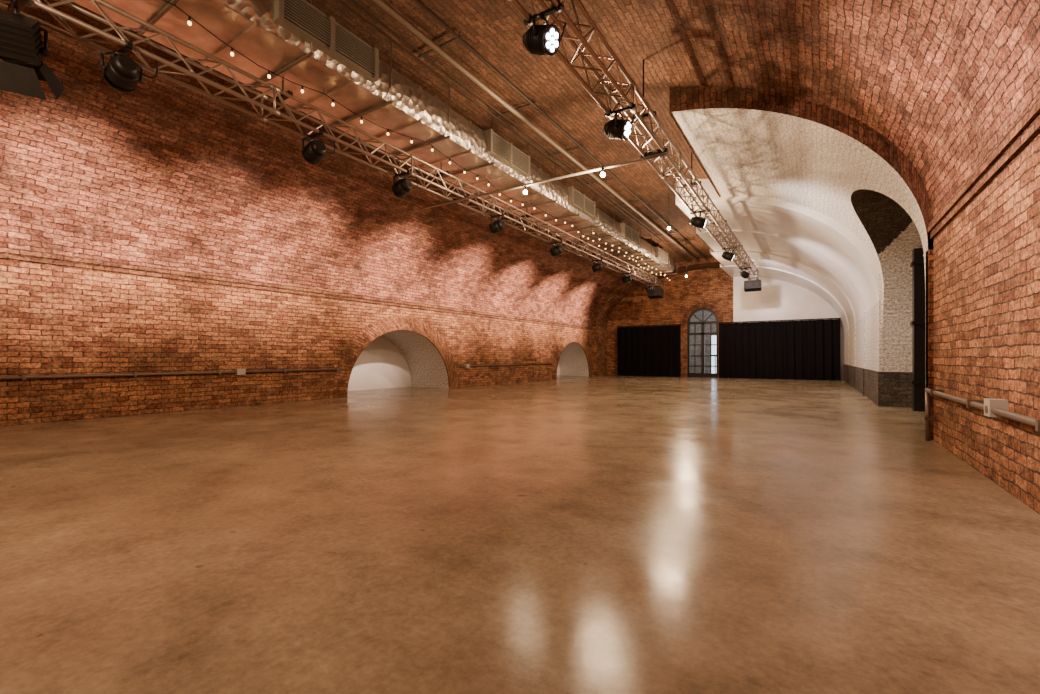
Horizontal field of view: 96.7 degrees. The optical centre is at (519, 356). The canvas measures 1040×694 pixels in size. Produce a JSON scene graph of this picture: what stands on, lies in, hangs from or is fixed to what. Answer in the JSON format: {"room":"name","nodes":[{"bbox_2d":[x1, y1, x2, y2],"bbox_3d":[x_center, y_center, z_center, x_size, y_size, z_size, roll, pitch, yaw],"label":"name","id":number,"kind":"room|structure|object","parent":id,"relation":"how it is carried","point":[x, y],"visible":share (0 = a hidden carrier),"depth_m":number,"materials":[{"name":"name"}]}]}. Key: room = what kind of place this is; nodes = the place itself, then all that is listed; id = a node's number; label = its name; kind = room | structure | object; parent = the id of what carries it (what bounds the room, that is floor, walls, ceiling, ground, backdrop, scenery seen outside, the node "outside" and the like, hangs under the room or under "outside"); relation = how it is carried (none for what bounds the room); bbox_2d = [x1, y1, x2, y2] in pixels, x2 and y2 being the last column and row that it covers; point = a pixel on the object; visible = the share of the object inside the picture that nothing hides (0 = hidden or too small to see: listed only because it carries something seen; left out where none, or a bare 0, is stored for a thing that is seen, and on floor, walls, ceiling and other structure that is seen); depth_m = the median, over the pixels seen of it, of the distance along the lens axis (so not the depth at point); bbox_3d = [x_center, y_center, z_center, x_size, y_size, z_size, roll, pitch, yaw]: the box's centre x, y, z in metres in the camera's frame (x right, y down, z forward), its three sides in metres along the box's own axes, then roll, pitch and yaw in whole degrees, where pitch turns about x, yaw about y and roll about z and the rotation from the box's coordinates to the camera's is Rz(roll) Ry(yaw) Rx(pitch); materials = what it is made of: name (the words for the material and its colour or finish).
{"room":"event hall","nodes":[
{"label":"event hall","id":0,"kind":"room"},
{"bbox_2d":[0,258,606,425],"bbox_3d":[-3.576,-0.300,14.157,1.920,2.600,28.000,0,0,33],"label":"wall","id":1,"kind":"structure","parent":0,"point":[55,319],"depth_m":9.07,"materials":[{"name":"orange brick"}]},
{"bbox_2d":[0,363,551,379],"bbox_3d":[-4.500,0.300,11.246,0.100,0.120,21.900,0,0,33],"label":"conduit","id":2,"kind":"object","parent":1,"relation":"attached to","point":[237,371],"visible":1,"depth_m":8.50,"materials":[{"name":"brown"}]},
{"bbox_2d":[0,246,592,329],"bbox_3d":[-3.342,-1.512,13.117,0.075,0.165,26.500,0,0,33],"label":"trim","id":3,"kind":"structure","parent":1,"relation":"attached to","point":[5,252],"depth_m":9.04,"materials":[{"name":"brick"}]},
{"bbox_2d":[0,375,1039,693],"bbox_3d":[2.102,1.100,10.526,16.600,0.200,28.600,0,0,33],"label":"floor","id":4,"kind":"structure","parent":0,"point":[605,534],"depth_m":2.44,"materials":[{"name":"concrete"}]},
{"bbox_2d":[0,0,1039,327],"bbox_3d":[1.723,-3.075,10.768,11.100,2.950,28.000,0,0,33],"label":"ceiling","id":5,"kind":"structure","parent":0,"point":[162,173],"depth_m":7.14,"materials":[{"name":"brick"}]},
{"bbox_2d":[163,0,493,186],"label":"festoon lights","id":6,"kind":"object","parent":5,"relation":"hanging from","point":[232,53],"depth_m":6.08,"materials":[{"name":"white glass"}]},
{"bbox_2d":[0,0,663,288],"bbox_3d":[-0.382,-3.771,10.540,0.368,1.311,25.268,0,0,33],"label":"lighting truss","id":7,"kind":"object","parent":5,"relation":"hanging from","point":[279,100],"visible":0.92,"depth_m":6.12,"materials":[{"name":"silver metal"}]},
{"bbox_2d":[0,0,64,99],"bbox_3d":[-4.531,-2.756,4.180,0.500,0.788,0.666,0,0,-34],"label":"spotlight","id":8,"kind":"object","parent":7,"relation":"hanging from","point":[22,51],"visible":1,"depth_m":4.09,"materials":[{"name":"black metal"}]},
{"bbox_2d":[101,40,157,92],"bbox_3d":[-4.050,-2.971,4.742,0.427,0.438,0.341,0,0,-1],"label":"stage light","id":9,"kind":"object","parent":7,"relation":"hanging from","point":[121,72],"visible":0.99,"depth_m":4.67,"materials":[{"name":"black metal"}]},
{"bbox_2d":[301,129,334,164],"bbox_3d":[-2.891,-2.971,6.554,0.427,0.438,0.341,0,0,-1],"label":"stage light","id":10,"kind":"object","parent":7,"relation":"hanging from","point":[315,150],"visible":1,"depth_m":6.47,"materials":[{"name":"black metal"}]},
{"bbox_2d":[392,169,417,197],"bbox_3d":[-2.002,-2.971,7.944,0.427,0.438,0.341,0,0,-1],"label":"stage light","id":11,"kind":"object","parent":7,"relation":"hanging from","point":[402,187],"visible":1,"depth_m":7.85,"materials":[{"name":"black metal"}]},
{"bbox_2d":[489,213,507,233],"bbox_3d":[-0.494,-2.971,10.303,0.427,0.438,0.341,0,0,-1],"label":"stage light","id":12,"kind":"object","parent":7,"relation":"hanging from","point":[498,225],"visible":1,"depth_m":10.21,"materials":[{"name":"black metal"}]},
{"bbox_2d":[423,147,667,208],"bbox_3d":[0.137,-3.070,8.382,5.002,0.220,0.142,0,0,32],"label":"pipe","id":13,"kind":"object","parent":7,"relation":"attached to","point":[648,155],"visible":0.99,"depth_m":7.95,"materials":[{"name":"silver metal"}]},
{"bbox_2d":[549,240,563,256],"bbox_3d":[1.015,-2.971,12.662,0.427,0.438,0.341,0,0,-1],"label":"stage light","id":14,"kind":"object","parent":7,"relation":"hanging from","point":[557,250],"visible":0.99,"depth_m":12.57,"materials":[{"name":"black metal"}]},
{"bbox_2d":[591,258,602,272],"bbox_3d":[2.523,-2.971,15.020,0.427,0.438,0.341,0,0,-1],"label":"stage light","id":15,"kind":"object","parent":7,"relation":"hanging from","point":[597,267],"visible":1,"depth_m":14.92,"materials":[{"name":"black metal"}]},
{"bbox_2d":[621,272,631,283],"bbox_3d":[4.032,-2.971,17.379,0.427,0.438,0.341,0,0,-1],"label":"stage light","id":16,"kind":"object","parent":7,"relation":"hanging from","point":[627,279],"visible":0.99,"depth_m":17.29,"materials":[{"name":"black metal"}]},
{"bbox_2d":[645,283,653,292],"bbox_3d":[5.540,-2.971,19.738,0.427,0.438,0.341,0,0,-1],"label":"stage light","id":17,"kind":"object","parent":7,"relation":"hanging from","point":[648,288],"visible":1,"depth_m":19.63,"materials":[{"name":"black metal"}]},
{"bbox_2d":[648,286,663,298],"bbox_3d":[6.042,-2.881,20.584,0.600,0.538,0.423,0,0,33],"label":"loudspeaker","id":18,"kind":"object","parent":7,"relation":"attached to","point":[657,293],"visible":0.77,"depth_m":20.44,"materials":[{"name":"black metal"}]},
{"bbox_2d":[73,0,676,276],"bbox_3d":[-0.322,-4.085,10.272,1.510,0.890,24.760,0,0,33],"label":"air duct","id":19,"kind":"object","parent":5,"relation":"hanging from","point":[294,40],"visible":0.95,"depth_m":6.64,"materials":[{"name":"silver metal"}]},
{"bbox_2d":[497,189,638,264],"label":"festoon lights","id":20,"kind":"object","parent":19,"relation":"hanging from","point":[497,189],"depth_m":13.09,"materials":[{"name":"white glass"}]},
{"bbox_2d":[641,258,669,280],"label":"festoon lights","id":21,"kind":"object","parent":19,"relation":"hanging from","point":[642,258],"depth_m":18.59,"materials":[{"name":"white glass"}]},
{"bbox_2d":[338,0,706,262],"bbox_3d":[1.533,-4.457,10.889,0.850,0.203,27.800,0,0,33],"label":"conduit","id":22,"kind":"object","parent":5,"relation":"attached to","point":[382,4],"depth_m":7.85,"materials":[{"name":"silver metal"}]},
{"bbox_2d":[508,0,758,279],"bbox_3d":[2.823,-3.711,8.312,0.368,1.191,24.968,0,0,33],"label":"lighting truss","id":23,"kind":"object","parent":5,"relation":"hanging from","point":[638,118],"visible":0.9,"depth_m":6.18,"materials":[{"name":"silver metal"}]},
{"bbox_2d":[522,0,565,55],"bbox_3d":[0.255,-2.971,4.258,0.427,0.437,0.352,0,0,-15],"label":"stage light","id":24,"kind":"object","parent":23,"relation":"hanging from","point":[538,39],"visible":0.98,"depth_m":4.18,"materials":[{"name":"black metal"}]},
{"bbox_2d":[603,102,635,139],"bbox_3d":[1.310,-2.974,5.914,0.441,0.432,0.348,0,0,-15],"label":"stage light","id":25,"kind":"object","parent":23,"relation":"hanging from","point":[620,129],"visible":0.99,"depth_m":5.84,"materials":[{"name":"black metal"}]},
{"bbox_2d":[690,209,709,228],"bbox_3d":[3.907,-2.974,9.995,0.456,0.432,0.328,0,0,-9],"label":"stage light","id":26,"kind":"object","parent":23,"relation":"hanging from","point":[697,221],"visible":0.99,"depth_m":9.91,"materials":[{"name":"black metal"}]},
{"bbox_2d":[722,247,736,261],"bbox_3d":[6.062,-2.971,13.366,0.452,0.438,0.326,0,0,-8],"label":"stage light","id":27,"kind":"object","parent":23,"relation":"hanging from","point":[729,256],"visible":0.98,"depth_m":13.28,"materials":[{"name":"black metal"}]},
{"bbox_2d":[739,266,750,278],"bbox_3d":[7.953,-2.982,16.282,0.426,0.415,0.340,0,0,-3],"label":"stage light","id":28,"kind":"object","parent":23,"relation":"hanging from","point":[744,274],"visible":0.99,"depth_m":16.20,"materials":[{"name":"black metal"}]},
{"bbox_2d":[744,277,761,291],"bbox_3d":[9.220,-2.881,18.315,0.600,0.538,0.423,0,0,33],"label":"loudspeaker","id":29,"kind":"object","parent":23,"relation":"attached to","point":[750,285],"visible":0.99,"depth_m":18.21,"materials":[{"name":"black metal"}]},
{"bbox_2d":[685,239,687,276],"bbox_3d":[6.429,-3.829,17.848,0.099,1.479,0.099,0,0,33],"label":"pendant bulb","id":30,"kind":"object","parent":5,"relation":"hanging from","point":[685,239],"visible":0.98,"depth_m":17.84,"materials":[{"name":"black metal"}]},
{"bbox_2d":[607,268,843,379],"bbox_3d":[9.355,-1.790,22.701,11.100,5.580,0.370,0,0,33],"label":"wall","id":31,"kind":"structure","parent":0,"point":[712,289],"depth_m":22.57,"materials":[{"name":"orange brick"}]},
{"bbox_2d":[616,324,681,376],"bbox_3d":[6.663,-0.325,23.978,3.390,2.620,0.419,0,0,33],"label":"curtain","id":32,"kind":"object","parent":31,"relation":"hanging from","point":[649,350],"visible":1,"depth_m":23.83,"materials":[{"name":"black fabric"}]},
{"bbox_2d":[688,308,717,377],"bbox_3d":[9.049,-0.708,22.864,1.450,3.415,0.124,0,0,33],"label":"door","id":33,"kind":"structure","parent":31,"relation":"in","point":[702,355],"depth_m":22.84,"materials":[{"name":"black metal"}]},
{"bbox_2d":[718,318,840,379],"bbox_3d":[11.554,-0.335,20.850,4.860,2.640,0.420,0,0,33],"label":"curtain","id":34,"kind":"object","parent":31,"relation":"hanging from","point":[804,349],"visible":1,"depth_m":20.61,"materials":[{"name":"black fabric"}]},
{"bbox_2d":[669,86,1039,513],"bbox_3d":[5.721,-1.778,8.212,7.610,5.556,28.000,0,0,33],"label":"wall","id":35,"kind":"structure","parent":0,"point":[824,212],"depth_m":6.69,"materials":[{"name":"brick"}]},
{"bbox_2d":[910,248,924,411],"bbox_3d":[7.535,-0.500,8.784,0.230,3.000,0.780,0,0,33],"label":"downpipe","id":36,"kind":"object","parent":35,"relation":"attached to","point":[917,323],"visible":0.77,"depth_m":8.49,"materials":[{"name":"black metal"}]},
{"bbox_2d":[923,388,1039,440],"bbox_3d":[1.885,0.660,0.818,0.105,0.680,11.210,0,0,33],"label":"conduit","id":37,"kind":"object","parent":35,"relation":"attached to","point":[991,407],"visible":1,"depth_m":3.57,"materials":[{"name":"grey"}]},
{"bbox_2d":[927,94,1039,238],"bbox_3d":[1.912,-1.512,0.795,0.075,0.165,11.400,0,0,33],"label":"trim","id":38,"kind":"structure","parent":35,"relation":"attached to","point":[1027,126],"depth_m":3.59,"materials":[{"name":"wood"}]},
{"label":"outside","id":39,"kind":"structure","parent":0,"visible":0},
{"bbox_2d":[690,308,715,372],"bbox_3d":[10.594,-0.850,24.918,9.000,4.100,4.600,0,0,33],"label":"street","id":40,"kind":"structure","parent":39,"point":[702,315],"depth_m":26.05,"materials":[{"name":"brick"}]}
]}

